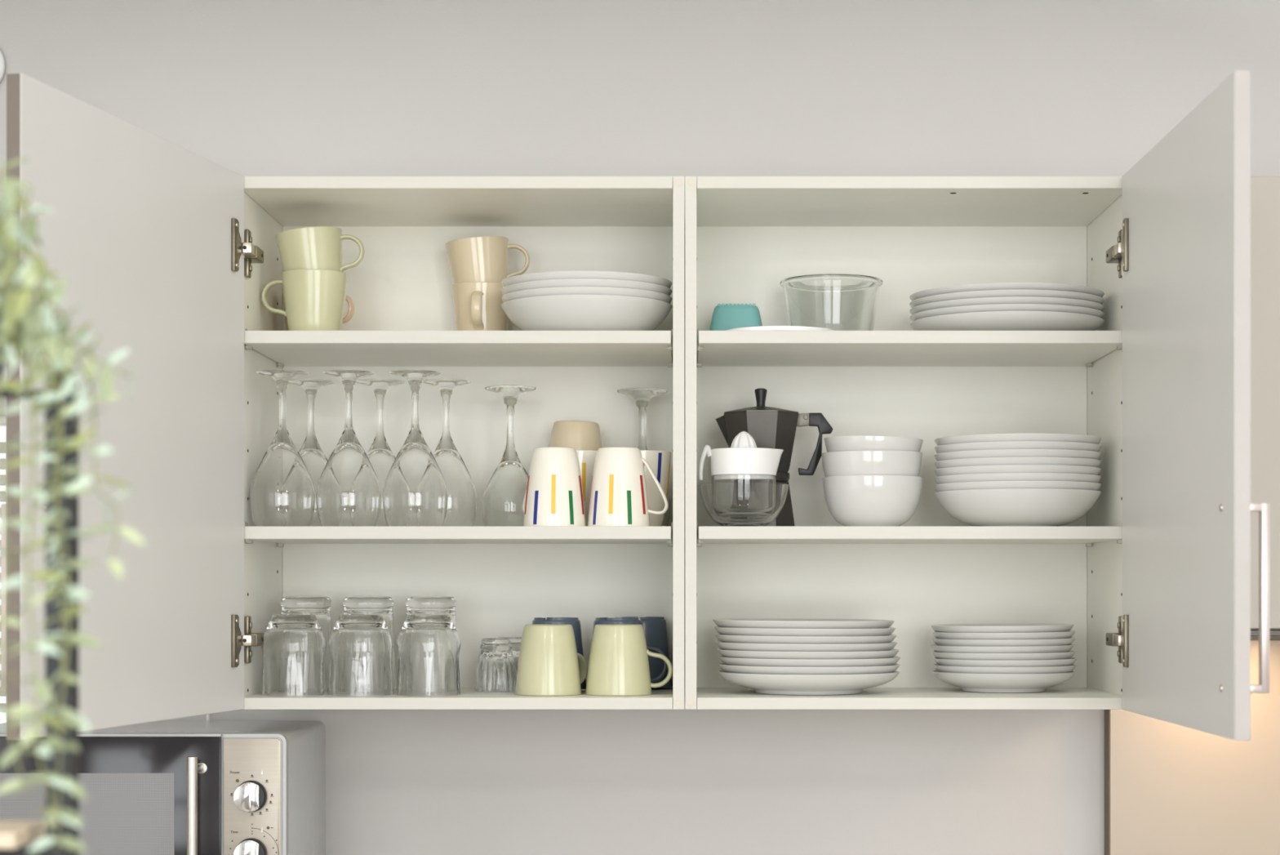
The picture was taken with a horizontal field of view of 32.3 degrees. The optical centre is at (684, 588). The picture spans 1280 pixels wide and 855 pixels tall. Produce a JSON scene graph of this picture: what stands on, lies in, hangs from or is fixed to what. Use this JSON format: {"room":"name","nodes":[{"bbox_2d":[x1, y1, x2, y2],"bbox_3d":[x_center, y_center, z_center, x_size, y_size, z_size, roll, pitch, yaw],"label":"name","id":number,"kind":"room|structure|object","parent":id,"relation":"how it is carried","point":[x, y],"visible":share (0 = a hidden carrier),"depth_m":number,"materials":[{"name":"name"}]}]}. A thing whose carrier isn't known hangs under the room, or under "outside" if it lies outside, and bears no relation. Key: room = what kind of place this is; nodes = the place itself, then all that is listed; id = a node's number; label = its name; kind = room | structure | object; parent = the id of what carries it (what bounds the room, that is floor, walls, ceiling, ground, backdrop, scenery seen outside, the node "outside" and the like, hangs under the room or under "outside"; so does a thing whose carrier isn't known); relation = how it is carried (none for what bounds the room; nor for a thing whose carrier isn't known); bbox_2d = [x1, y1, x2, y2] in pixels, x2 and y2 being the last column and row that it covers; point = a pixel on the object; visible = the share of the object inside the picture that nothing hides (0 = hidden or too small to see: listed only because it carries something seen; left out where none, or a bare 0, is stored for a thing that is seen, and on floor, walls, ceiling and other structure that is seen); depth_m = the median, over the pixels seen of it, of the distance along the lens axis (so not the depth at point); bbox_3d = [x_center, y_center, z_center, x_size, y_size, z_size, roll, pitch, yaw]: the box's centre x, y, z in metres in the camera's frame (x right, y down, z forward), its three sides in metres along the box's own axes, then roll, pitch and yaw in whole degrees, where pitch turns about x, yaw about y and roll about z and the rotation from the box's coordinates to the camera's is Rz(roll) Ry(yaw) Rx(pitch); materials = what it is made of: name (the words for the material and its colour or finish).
{"room":"kitchen","nodes":[
{"label":"kitchen","id":0,"kind":"room"},
{"bbox_2d":[0,0,1279,854],"bbox_3d":[0.100,0.025,3.290,4.600,2.850,0.120,0,0,0],"label":"wall","id":1,"kind":"structure","parent":0,"point":[696,88],"depth_m":3.23,"materials":[{"name":"white paint"}]},
{"bbox_2d":[0,48,5,83],"bbox_3d":[-1.038,-0.765,3.221,0.089,0.089,0.018,0,0,0],"label":"disc","id":2,"kind":"object","parent":1,"relation":"attached to","point":[2,62],"visible":1,"depth_m":3.22,"materials":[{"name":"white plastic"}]},
{"bbox_2d":[0,415,6,723],"bbox_3d":[-1.302,-0.020,3.270,0.636,0.470,0.060,0,0,0],"label":"window","id":3,"kind":"structure","parent":1,"relation":"in","point":[3,719],"depth_m":3.27,"materials":[{"name":"white"}]},
{"bbox_2d":[0,72,684,739],"bbox_3d":[-0.368,-0.192,2.768,0.736,0.700,0.899,0,0,0],"label":"upper cabinet","id":4,"kind":"object","parent":1,"relation":"attached to","point":[171,252],"visible":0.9,"depth_m":2.90,"materials":[{"name":"white wood"}]},
{"bbox_2d":[248,369,315,525],"bbox_3d":[-0.539,-0.187,2.956,0.087,0.208,0.087,0,0,28],"label":"wine glass","id":5,"kind":"object","parent":4,"relation":"on","point":[282,491],"visible":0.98,"depth_m":2.93,"materials":[{"name":"clear glass"}]},
{"bbox_2d":[261,613,326,695],"bbox_3d":[-0.529,0.088,2.986,0.087,0.108,0.086,0,0,-17],"label":"tumbler","id":6,"kind":"object","parent":4,"relation":"on","point":[294,646],"visible":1,"depth_m":2.95,"materials":[{"name":"clear glass"}]},
{"bbox_2d":[261,269,347,330],"bbox_3d":[-0.516,-0.387,3.025,0.108,0.092,0.090,0,0,-33],"label":"mug","id":7,"kind":"object","parent":4,"relation":"on","point":[314,300],"visible":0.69,"depth_m":3.00,"materials":[{"name":"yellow ceramic"}]},
{"bbox_2d":[275,226,364,271],"bbox_3d":[-0.507,-0.444,3.024,0.112,0.100,0.090,0,0,31],"label":"mug","id":8,"kind":"object","parent":7,"relation":"on","point":[317,247],"visible":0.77,"depth_m":3.00,"materials":[{"name":"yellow ceramic"}]},
{"bbox_2d":[280,595,332,690],"bbox_3d":[-0.532,0.076,3.103,0.081,0.132,0.081,0,0,0],"label":"tumbler","id":9,"kind":"object","parent":4,"relation":"on","point":[319,606],"visible":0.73,"depth_m":3.08,"materials":[{"name":"clear glass"}]},
{"bbox_2d":[288,378,335,525],"bbox_3d":[-0.522,-0.187,3.085,0.087,0.208,0.087,0,0,28],"label":"wine glass","id":10,"kind":"object","parent":4,"relation":"on","point":[315,460],"visible":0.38,"depth_m":3.07,"materials":[{"name":"clear glass"}]},
{"bbox_2d":[282,288,355,330],"bbox_3d":[-0.523,-0.383,3.145,0.101,0.086,0.084,0,0,-11],"label":"mug","id":11,"kind":"object","parent":4,"relation":"on","point":[350,313],"visible":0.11,"depth_m":3.12,"materials":[{"name":"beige ceramic"}]},
{"bbox_2d":[315,369,382,525],"bbox_3d":[-0.450,-0.187,2.956,0.087,0.208,0.087,0,0,28],"label":"wine glass","id":12,"kind":"object","parent":4,"relation":"on","point":[348,491],"visible":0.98,"depth_m":2.93,"materials":[{"name":"clear glass"}]},
{"bbox_2d":[328,613,393,695],"bbox_3d":[-0.439,0.088,2.986,0.086,0.108,0.087,0,0,16],"label":"tumbler","id":13,"kind":"object","parent":4,"relation":"on","point":[360,645],"visible":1,"depth_m":2.95,"materials":[{"name":"clear glass"}]},
{"bbox_2d":[342,595,397,690],"bbox_3d":[-0.445,0.076,3.103,0.081,0.132,0.081,0,0,0],"label":"tumbler","id":14,"kind":"object","parent":4,"relation":"on","point":[383,605],"visible":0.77,"depth_m":3.08,"materials":[{"name":"clear glass"}]},
{"bbox_2d":[355,378,404,525],"bbox_3d":[-0.426,-0.187,3.085,0.087,0.208,0.087,0,0,28],"label":"wine glass","id":15,"kind":"object","parent":4,"relation":"on","point":[381,457],"visible":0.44,"depth_m":3.07,"materials":[{"name":"clear glass"}]},
{"bbox_2d":[382,369,448,525],"bbox_3d":[-0.361,-0.187,2.956,0.087,0.208,0.087,0,0,-28],"label":"wine glass","id":16,"kind":"object","parent":4,"relation":"on","point":[415,490],"visible":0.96,"depth_m":2.93,"materials":[{"name":"clear glass"}]},
{"bbox_2d":[396,613,461,695],"bbox_3d":[-0.346,0.088,2.986,0.086,0.108,0.087,0,0,-42],"label":"tumbler","id":17,"kind":"object","parent":4,"relation":"on","point":[428,645],"visible":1,"depth_m":2.95,"materials":[{"name":"clear glass"}]},
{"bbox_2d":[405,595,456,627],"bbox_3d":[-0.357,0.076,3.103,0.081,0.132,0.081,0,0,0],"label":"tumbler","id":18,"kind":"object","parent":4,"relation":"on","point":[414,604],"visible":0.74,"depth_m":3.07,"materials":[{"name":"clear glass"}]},
{"bbox_2d":[422,378,477,525],"bbox_3d":[-0.334,-0.187,3.085,0.087,0.208,0.087,0,0,-28],"label":"wine glass","id":19,"kind":"object","parent":4,"relation":"on","point":[462,502],"visible":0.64,"depth_m":3.06,"materials":[{"name":"clear glass"}]},
{"bbox_2d":[244,525,671,543],"bbox_3d":[-0.300,-0.074,3.054,0.564,0.017,0.300,0,0,0],"label":"shelf","id":20,"kind":"object","parent":4,"relation":"attached to","point":[252,534],"depth_m":2.90,"materials":[{"name":"white wood"}]},
{"bbox_2d":[244,342,672,366],"bbox_3d":[-0.300,-0.332,3.054,0.564,0.017,0.300,0,0,0],"label":"shelf","id":21,"kind":"object","parent":4,"relation":"attached to","point":[262,354],"depth_m":3.05,"materials":[{"name":"white wood"}]},
{"bbox_2d":[452,281,508,330],"bbox_3d":[-0.285,-0.387,3.142,0.085,0.092,0.103,0,0,-31],"label":"mug","id":22,"kind":"object","parent":4,"relation":"on","point":[477,304],"visible":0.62,"depth_m":3.12,"materials":[{"name":"beige ceramic"}]},
{"bbox_2d":[445,235,529,284],"bbox_3d":[-0.287,-0.450,3.156,0.111,0.099,0.090,0,0,-32],"label":"mug","id":23,"kind":"object","parent":22,"relation":"on","point":[480,258],"visible":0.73,"depth_m":3.12,"materials":[{"name":"beige ceramic"}]},
{"bbox_2d":[475,637,516,691],"bbox_3d":[-0.265,0.106,3.094,0.059,0.074,0.057,0,0,0],"label":"shot glass","id":24,"kind":"object","parent":4,"relation":"on","point":[495,671],"visible":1,"depth_m":3.07,"materials":[{"name":"clear glass"}]},
{"bbox_2d":[481,384,536,525],"bbox_3d":[-0.245,-0.183,3.100,0.081,0.200,0.081,0,0,-22],"label":"wine glass","id":25,"kind":"object","parent":4,"relation":"on","point":[502,500],"visible":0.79,"depth_m":3.07,"materials":[{"name":"clear glass"}]},
{"bbox_2d":[498,636,521,673],"bbox_3d":[-0.248,0.106,3.159,0.059,0.074,0.057,0,0,0],"label":"shot glass","id":26,"kind":"object","parent":4,"relation":"on","point":[515,642],"visible":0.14,"depth_m":3.14,"materials":[{"name":"clear glass"}]},
{"bbox_2d":[515,623,587,695],"bbox_3d":[-0.176,0.095,2.991,0.108,0.094,0.090,0,0,-17],"label":"mug","id":27,"kind":"object","parent":4,"relation":"on","point":[550,663],"visible":1,"depth_m":2.96,"materials":[{"name":"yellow ceramic"}]},
{"bbox_2d":[522,446,586,525],"bbox_3d":[-0.177,-0.136,2.968,0.088,0.106,0.096,0,0,0],"label":"striped mug","id":28,"kind":"object","parent":4,"relation":"on","point":[553,496],"visible":0.97,"depth_m":2.93,"materials":[{"name":"beige ceramic"}]},
{"bbox_2d":[532,617,586,688],"bbox_3d":[-0.176,0.089,3.090,0.085,0.099,0.103,0,0,23],"label":"mug","id":29,"kind":"object","parent":4,"relation":"on","point":[575,622],"visible":0.22,"depth_m":3.06,"materials":[{"name":"blue ceramic"}]},
{"bbox_2d":[501,271,671,288],"bbox_3d":[-0.135,-0.397,3.046,0.235,0.050,0.235,0,0,-3],"label":"plate","id":30,"kind":"object","parent":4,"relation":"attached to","point":[556,274],"visible":0.27,"depth_m":2.94,"materials":[{"name":"white ceramic"}]},
{"bbox_2d":[575,449,597,525],"bbox_3d":[-0.159,-0.136,3.051,0.107,0.106,0.084,0,0,0],"label":"striped mug","id":31,"kind":"object","parent":4,"relation":"on","point":[586,458],"visible":0.07,"depth_m":3.02,"materials":[{"name":"beige ceramic"}]},
{"bbox_2d":[501,294,671,330],"bbox_3d":[-0.135,-0.366,3.046,0.235,0.050,0.235,0,0,36],"label":"plate","id":32,"kind":"object","parent":4,"relation":"on","point":[557,312],"visible":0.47,"depth_m":2.96,"materials":[{"name":"white ceramic"}]},
{"bbox_2d":[501,286,671,303],"bbox_3d":[-0.135,-0.376,3.046,0.235,0.050,0.235,0,0,-26],"label":"plate","id":33,"kind":"object","parent":32,"relation":"on","point":[565,290],"visible":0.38,"depth_m":2.94,"materials":[{"name":"white ceramic"}]},
{"bbox_2d":[501,278,671,295],"bbox_3d":[-0.135,-0.387,3.046,0.235,0.050,0.235,0,0,-42],"label":"plate","id":34,"kind":"object","parent":33,"relation":"on","point":[575,282],"visible":0.26,"depth_m":2.94,"materials":[{"name":"white ceramic"}]},
{"bbox_2d":[587,446,668,525],"bbox_3d":[-0.083,-0.136,2.957,0.099,0.106,0.084,0,0,41],"label":"striped mug","id":35,"kind":"object","parent":4,"relation":"on","point":[619,491],"visible":0.95,"depth_m":2.93,"materials":[{"name":"beige ceramic"}]},
{"bbox_2d":[585,623,672,695],"bbox_3d":[-0.082,0.095,2.994,0.108,0.094,0.090,0,0,-35],"label":"mug","id":36,"kind":"object","parent":4,"relation":"on","point":[619,661],"visible":1,"depth_m":2.96,"materials":[{"name":"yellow ceramic"}]},
{"bbox_2d":[592,617,666,682],"bbox_3d":[-0.086,0.089,3.077,0.103,0.099,0.085,0,0,33],"label":"mug","id":37,"kind":"object","parent":4,"relation":"on","point":[597,620],"visible":0.23,"depth_m":3.06,"materials":[{"name":"blue ceramic"}]},
{"bbox_2d":[617,387,671,525],"bbox_3d":[-0.060,-0.183,3.144,0.081,0.200,0.081,0,0,-22],"label":"wine glass","id":38,"kind":"object","parent":4,"relation":"on","point":[642,396],"visible":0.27,"depth_m":3.13,"materials":[{"name":"clear glass"}]},
{"bbox_2d":[621,616,672,687],"bbox_3d":[-0.068,0.089,3.159,0.103,0.099,0.085,0,0,-18],"label":"mug","id":39,"kind":"object","parent":4,"relation":"on","point":[655,628],"visible":0.32,"depth_m":3.13,"materials":[{"name":"blue ceramic"}]},
{"bbox_2d":[640,449,671,525],"bbox_3d":[-0.065,-0.136,3.056,0.092,0.106,0.092,0,0,0],"label":"striped mug","id":40,"kind":"object","parent":4,"relation":"on","point":[659,461],"visible":0.32,"depth_m":3.02,"materials":[{"name":"beige ceramic"}]},
{"bbox_3d":[-0.143,-0.129,3.154,0.118,0.092,0.090,0,0,-35],"label":"mug","id":41,"kind":"object","parent":4,"relation":"on","visible":0},
{"bbox_2d":[548,420,602,450],"bbox_3d":[-0.148,-0.191,3.145,0.110,0.096,0.090,0,0,-12],"label":"mug","id":42,"kind":"object","parent":41,"relation":"on","point":[576,434],"visible":0.46,"depth_m":3.11,"materials":[{"name":"beige ceramic"}]},
{"bbox_2d":[684,70,1269,740],"bbox_3d":[0.309,-0.192,2.762,0.635,0.700,0.946,0,0,0],"label":"upper cabinet","id":43,"kind":"object","parent":1,"relation":"attached to","point":[1153,581],"visible":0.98,"depth_m":2.96,"materials":[{"name":"white wood"}]},
{"bbox_2d":[709,303,762,330],"bbox_3d":[0.073,-0.370,3.116,0.085,0.060,0.071,0,0,0],"label":"plastic tub","id":44,"kind":"object","parent":43,"relation":"on","point":[725,317],"visible":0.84,"depth_m":3.09,"materials":[{"name":"teal plastic"}]},
{"bbox_2d":[698,431,788,525],"bbox_3d":[0.080,-0.148,2.977,0.121,0.130,0.121,0,0,0],"label":"juicer","id":45,"kind":"object","parent":43,"relation":"on","point":[743,491],"visible":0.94,"depth_m":2.94,"materials":[{"name":"clear glass"}]},
{"bbox_2d":[715,387,832,525],"bbox_3d":[0.126,-0.183,3.105,0.164,0.200,0.104,0,0,0],"label":"moka pot","id":46,"kind":"object","parent":43,"relation":"on","point":[770,427],"visible":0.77,"depth_m":3.08,"materials":[{"name":"metal"}]},
{"bbox_2d":[725,325,834,330],"bbox_3d":[0.128,-0.344,2.983,0.156,0.007,0.156,0,0,0],"label":"lid","id":47,"kind":"object","parent":43,"relation":"on","point":[762,327],"visible":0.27,"depth_m":2.91,"materials":[{"name":"white plastic"}]},
{"bbox_2d":[717,670,899,694],"bbox_3d":[0.170,0.128,3.034,0.250,0.030,0.250,0,0,0],"label":"dinner plate","id":48,"kind":"object","parent":43,"relation":"on","point":[779,684],"visible":0.89,"depth_m":2.94,"materials":[{"name":"white ceramic"}]},
{"bbox_2d":[718,662,899,674],"bbox_3d":[0.171,0.117,3.034,0.250,0.030,0.250,0,0,0],"label":"dinner plate","id":49,"kind":"object","parent":48,"relation":"on","point":[726,668],"visible":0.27,"depth_m":2.93,"materials":[{"name":"white ceramic"}]},
{"bbox_2d":[718,655,900,666],"bbox_3d":[0.171,0.107,3.034,0.250,0.030,0.250,0,0,0],"label":"dinner plate","id":50,"kind":"object","parent":49,"relation":"on","point":[726,660],"visible":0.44,"depth_m":2.93,"materials":[{"name":"white ceramic"}]},
{"bbox_2d":[717,648,899,658],"bbox_3d":[0.170,0.097,3.034,0.250,0.030,0.250,0,0,0],"label":"dinner plate","id":51,"kind":"object","parent":50,"relation":"on","point":[726,653],"visible":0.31,"depth_m":2.93,"materials":[{"name":"white ceramic"}]},
{"bbox_2d":[715,640,897,651],"bbox_3d":[0.167,0.087,3.034,0.250,0.030,0.250,0,0,0],"label":"dinner plate","id":52,"kind":"object","parent":51,"relation":"on","point":[724,646],"visible":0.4,"depth_m":2.93,"materials":[{"name":"white ceramic"}]},
{"bbox_2d":[715,633,897,644],"bbox_3d":[0.166,0.077,3.034,0.250,0.030,0.250,0,0,0],"label":"dinner plate","id":53,"kind":"object","parent":52,"relation":"on","point":[722,637],"visible":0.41,"depth_m":2.93,"materials":[{"name":"white ceramic"}]},
{"bbox_2d":[714,626,895,635],"bbox_3d":[0.165,0.067,3.034,0.250,0.030,0.250,0,0,0],"label":"dinner plate","id":54,"kind":"object","parent":53,"relation":"on","point":[721,630],"visible":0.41,"depth_m":2.93,"materials":[{"name":"white ceramic"}]},
{"bbox_2d":[712,617,894,628],"bbox_3d":[0.163,0.057,3.034,0.250,0.030,0.250,0,0,0],"label":"dinner plate","id":55,"kind":"object","parent":54,"relation":"on","point":[778,623],"visible":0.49,"depth_m":2.94,"materials":[{"name":"white ceramic"}]},
{"bbox_2d":[779,273,883,330],"bbox_3d":[0.208,-0.388,3.125,0.146,0.096,0.146,0,0,0],"label":"glass bowl","id":56,"kind":"object","parent":43,"relation":"on","point":[833,301],"visible":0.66,"depth_m":3.07,"materials":[{"name":"clear glass"}]},
{"bbox_2d":[822,475,923,525],"bbox_3d":[0.258,-0.118,3.035,0.138,0.070,0.138,0,0,20],"label":"bowl","id":57,"kind":"object","parent":43,"relation":"on","point":[851,500],"visible":0.91,"depth_m":2.98,"materials":[{"name":"white ceramic"}]},
{"bbox_2d":[821,450,922,476],"bbox_3d":[0.257,-0.152,3.035,0.138,0.071,0.138,0,0,30],"label":"bowl","id":58,"kind":"object","parent":57,"relation":"on","point":[908,463],"visible":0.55,"depth_m":2.98,"materials":[{"name":"white ceramic"}]},
{"bbox_2d":[823,435,923,452],"bbox_3d":[0.259,-0.174,3.035,0.136,0.065,0.136,1,0,0],"label":"bowl","id":59,"kind":"object","parent":58,"relation":"on","point":[836,443],"visible":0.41,"depth_m":2.98,"materials":[{"name":"white ceramic"}]},
{"bbox_2d":[697,335,1122,366],"bbox_3d":[0.300,-0.332,3.054,0.564,0.017,0.300,0,0,0],"label":"shelf","id":60,"kind":"object","parent":43,"relation":"attached to","point":[712,350],"depth_m":2.99,"materials":[{"name":"white wood"}]},
{"bbox_2d":[697,525,1122,543],"bbox_3d":[0.300,-0.074,3.054,0.564,0.017,0.300,0,0,0],"label":"shelf","id":61,"kind":"object","parent":43,"relation":"attached to","point":[706,534],"depth_m":2.90,"materials":[{"name":"white wood"}]},
{"bbox_2d":[932,670,1075,692],"bbox_3d":[0.446,0.129,3.088,0.198,0.028,0.198,0,0,0],"label":"plate","id":62,"kind":"object","parent":43,"relation":"on","point":[979,682],"visible":0.9,"depth_m":3.02,"materials":[{"name":"white ceramic"}]},
{"bbox_2d":[933,663,1075,673],"bbox_3d":[0.447,0.119,3.088,0.198,0.028,0.198,0,0,0],"label":"plate","id":63,"kind":"object","parent":62,"relation":"on","point":[969,669],"visible":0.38,"depth_m":3.00,"materials":[{"name":"white ceramic"}]},
{"bbox_2d":[933,657,1076,666],"bbox_3d":[0.448,0.110,3.088,0.198,0.028,0.198,0,0,0],"label":"plate","id":64,"kind":"object","parent":63,"relation":"on","point":[1062,662],"visible":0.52,"depth_m":3.00,"materials":[{"name":"white ceramic"}]},
{"bbox_2d":[932,650,1075,659],"bbox_3d":[0.446,0.101,3.088,0.198,0.028,0.198,0,0,0],"label":"plate","id":65,"kind":"object","parent":64,"relation":"on","point":[954,655],"visible":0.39,"depth_m":3.00,"materials":[{"name":"white ceramic"}]},
{"bbox_2d":[930,644,1073,653],"bbox_3d":[0.444,0.091,3.088,0.198,0.028,0.198,0,0,0],"label":"plate","id":66,"kind":"object","parent":65,"relation":"on","point":[1062,648],"visible":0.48,"depth_m":3.00,"materials":[{"name":"white ceramic"}]},
{"bbox_2d":[932,636,1075,646],"bbox_3d":[0.446,0.082,3.088,0.198,0.028,0.198,0,0,0],"label":"plate","id":67,"kind":"object","parent":66,"relation":"on","point":[939,642],"visible":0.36,"depth_m":3.00,"materials":[{"name":"white ceramic"}]},
{"bbox_2d":[932,630,1075,639],"bbox_3d":[0.446,0.073,3.088,0.198,0.028,0.198,0,0,0],"label":"plate","id":68,"kind":"object","parent":67,"relation":"on","point":[943,635],"visible":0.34,"depth_m":3.00,"materials":[{"name":"white ceramic"}]},
{"bbox_2d":[930,622,1074,632],"bbox_3d":[0.444,0.063,3.088,0.198,0.028,0.198,-1,0,0],"label":"plate","id":69,"kind":"object","parent":68,"relation":"on","point":[1006,627],"visible":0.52,"depth_m":3.01,"materials":[{"name":"white ceramic"}]},
{"bbox_2d":[909,311,1104,330],"bbox_3d":[0.445,-0.354,3.051,0.267,0.028,0.267,0,0,24],"label":"dinner plate","id":70,"kind":"object","parent":43,"relation":"on","point":[992,320],"visible":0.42,"depth_m":2.95,"materials":[{"name":"white ceramic"}]},
{"bbox_2d":[909,303,1104,321],"bbox_3d":[0.445,-0.364,3.051,0.267,0.028,0.267,0,0,-33],"label":"dinner plate","id":71,"kind":"object","parent":70,"relation":"on","point":[1000,307],"visible":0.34,"depth_m":2.94,"materials":[{"name":"white ceramic"}]},
{"bbox_2d":[909,296,1104,314],"bbox_3d":[0.445,-0.373,3.052,0.267,0.028,0.267,0,0,-28],"label":"dinner plate","id":72,"kind":"object","parent":71,"relation":"on","point":[1015,300],"visible":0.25,"depth_m":2.94,"materials":[{"name":"white ceramic"}]},
{"bbox_2d":[909,289,1104,307],"bbox_3d":[0.445,-0.382,3.051,0.267,0.028,0.267,0,0,10],"label":"dinner plate","id":73,"kind":"object","parent":72,"relation":"on","point":[991,293],"visible":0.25,"depth_m":2.94,"materials":[{"name":"white ceramic"}]},
{"bbox_2d":[909,282,1104,301],"bbox_3d":[0.445,-0.392,3.052,0.267,0.028,0.267,0,0,19],"label":"dinner plate","id":74,"kind":"object","parent":73,"relation":"on","point":[1000,286],"visible":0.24,"depth_m":2.94,"materials":[{"name":"white ceramic"}]},
{"bbox_2d":[934,488,1101,525],"bbox_3d":[0.459,-0.108,3.042,0.228,0.050,0.228,0,0,37],"label":"bowl","id":75,"kind":"object","parent":43,"relation":"on","point":[1012,506],"visible":0.8,"depth_m":2.96,"materials":[{"name":"white ceramic"}]},
{"bbox_2d":[934,480,1101,491],"bbox_3d":[0.459,-0.119,3.043,0.228,0.050,0.228,0,0,-17],"label":"plate","id":76,"kind":"object","parent":75,"relation":"on","point":[984,484],"visible":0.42,"depth_m":2.94,"materials":[{"name":"white ceramic"}]},
{"bbox_2d":[933,472,1101,484],"bbox_3d":[0.459,-0.129,3.042,0.228,0.050,0.228,0,0,-14],"label":"plate","id":77,"kind":"object","parent":76,"relation":"on","point":[995,476],"visible":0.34,"depth_m":2.94,"materials":[{"name":"white ceramic"}]},
{"bbox_2d":[934,464,1101,476],"bbox_3d":[0.459,-0.140,3.042,0.228,0.050,0.228,0,0,-42],"label":"plate","id":78,"kind":"object","parent":77,"relation":"on","point":[1008,468],"visible":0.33,"depth_m":2.94,"materials":[{"name":"white ceramic"}]},
{"bbox_2d":[934,457,1101,468],"bbox_3d":[0.459,-0.150,3.042,0.228,0.050,0.228,0,0,-24],"label":"plate","id":79,"kind":"object","parent":78,"relation":"on","point":[986,460],"visible":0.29,"depth_m":2.94,"materials":[{"name":"white ceramic"}]},
{"bbox_2d":[934,448,1101,461],"bbox_3d":[0.459,-0.161,3.042,0.228,0.050,0.228,0,0,-29],"label":"plate","id":80,"kind":"object","parent":79,"relation":"on","point":[995,452],"visible":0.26,"depth_m":2.94,"materials":[{"name":"white ceramic"}]},
{"bbox_2d":[933,440,1101,453],"bbox_3d":[0.459,-0.171,3.042,0.228,0.050,0.228,0,0,-44],"label":"plate","id":81,"kind":"object","parent":80,"relation":"on","point":[1007,444],"visible":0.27,"depth_m":2.94,"materials":[{"name":"white ceramic"}]},
{"bbox_2d":[934,433,1101,445],"bbox_3d":[0.459,-0.182,3.042,0.228,0.050,0.228,0,0,-23],"label":"plate","id":82,"kind":"object","parent":81,"relation":"on","point":[988,437],"visible":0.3,"depth_m":2.94,"materials":[{"name":"white ceramic"}]},
{"bbox_2d":[1104,639,1279,854],"bbox_3d":[1.455,0.314,3.210,1.682,0.482,0.038,0,0,0],"label":"backsplash","id":83,"kind":"structure","parent":1,"relation":"attached to","point":[1171,788],"depth_m":3.19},
{"bbox_2d":[1250,177,1279,635],"bbox_3d":[0.903,-0.238,3.059,0.594,0.606,0.336,0,0,0],"label":"upper cabinet","id":84,"kind":"object","parent":1,"relation":"attached to","point":[1264,191],"visible":0.02,"depth_m":2.89,"materials":[{"name":"beige wood"}]},
{"bbox_2d":[698,482,788,525],"bbox_3d":[0.080,-0.112,2.977,0.121,0.058,0.121,0,0,0],"label":"glass bowl","id":85,"kind":"object","parent":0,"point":[727,504],"depth_m":2.93,"materials":[{"name":"clear glass"}]},
{"bbox_3d":[0.100,1.500,0.865,4.600,0.100,4.970,0,0,0],"label":"floor","id":86,"kind":"structure","parent":0,"visible":0},
{"bbox_2d":[0,369,79,854],"bbox_3d":[-0.761,0.646,1.600,0.640,1.609,0.280,0,0,0],"label":"rack","id":87,"kind":"object","parent":86,"relation":"on","point":[16,837],"visible":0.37,"depth_m":1.59,"materials":[{"name":"brown wood"}]},
{"bbox_2d":[0,157,146,852],"bbox_3d":[-0.464,-0.064,1.497,0.124,0.458,0.389,0,0,-39],"label":"trailing plant","id":88,"kind":"object","parent":87,"relation":"on","point":[26,327],"visible":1,"depth_m":1.40,"materials":[{"name":"green plant"}]},
{"bbox_3d":[-0.748,1.003,2.914,2.700,0.894,0.628,0,0,0],"label":"base cabinet","id":89,"kind":"object","parent":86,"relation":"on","visible":0},
{"bbox_3d":[-0.746,0.535,2.914,2.703,0.040,0.628,0,0,0],"label":"countertop","id":90,"kind":"structure","parent":89,"relation":"on","visible":0},
{"bbox_2d":[0,720,325,854],"bbox_3d":[-0.747,0.351,2.999,0.463,0.328,0.372,0,0,0],"label":"microwave","id":91,"kind":"object","parent":90,"relation":"on","point":[162,787],"visible":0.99,"depth_m":2.85,"materials":[{"name":"silver metal"}]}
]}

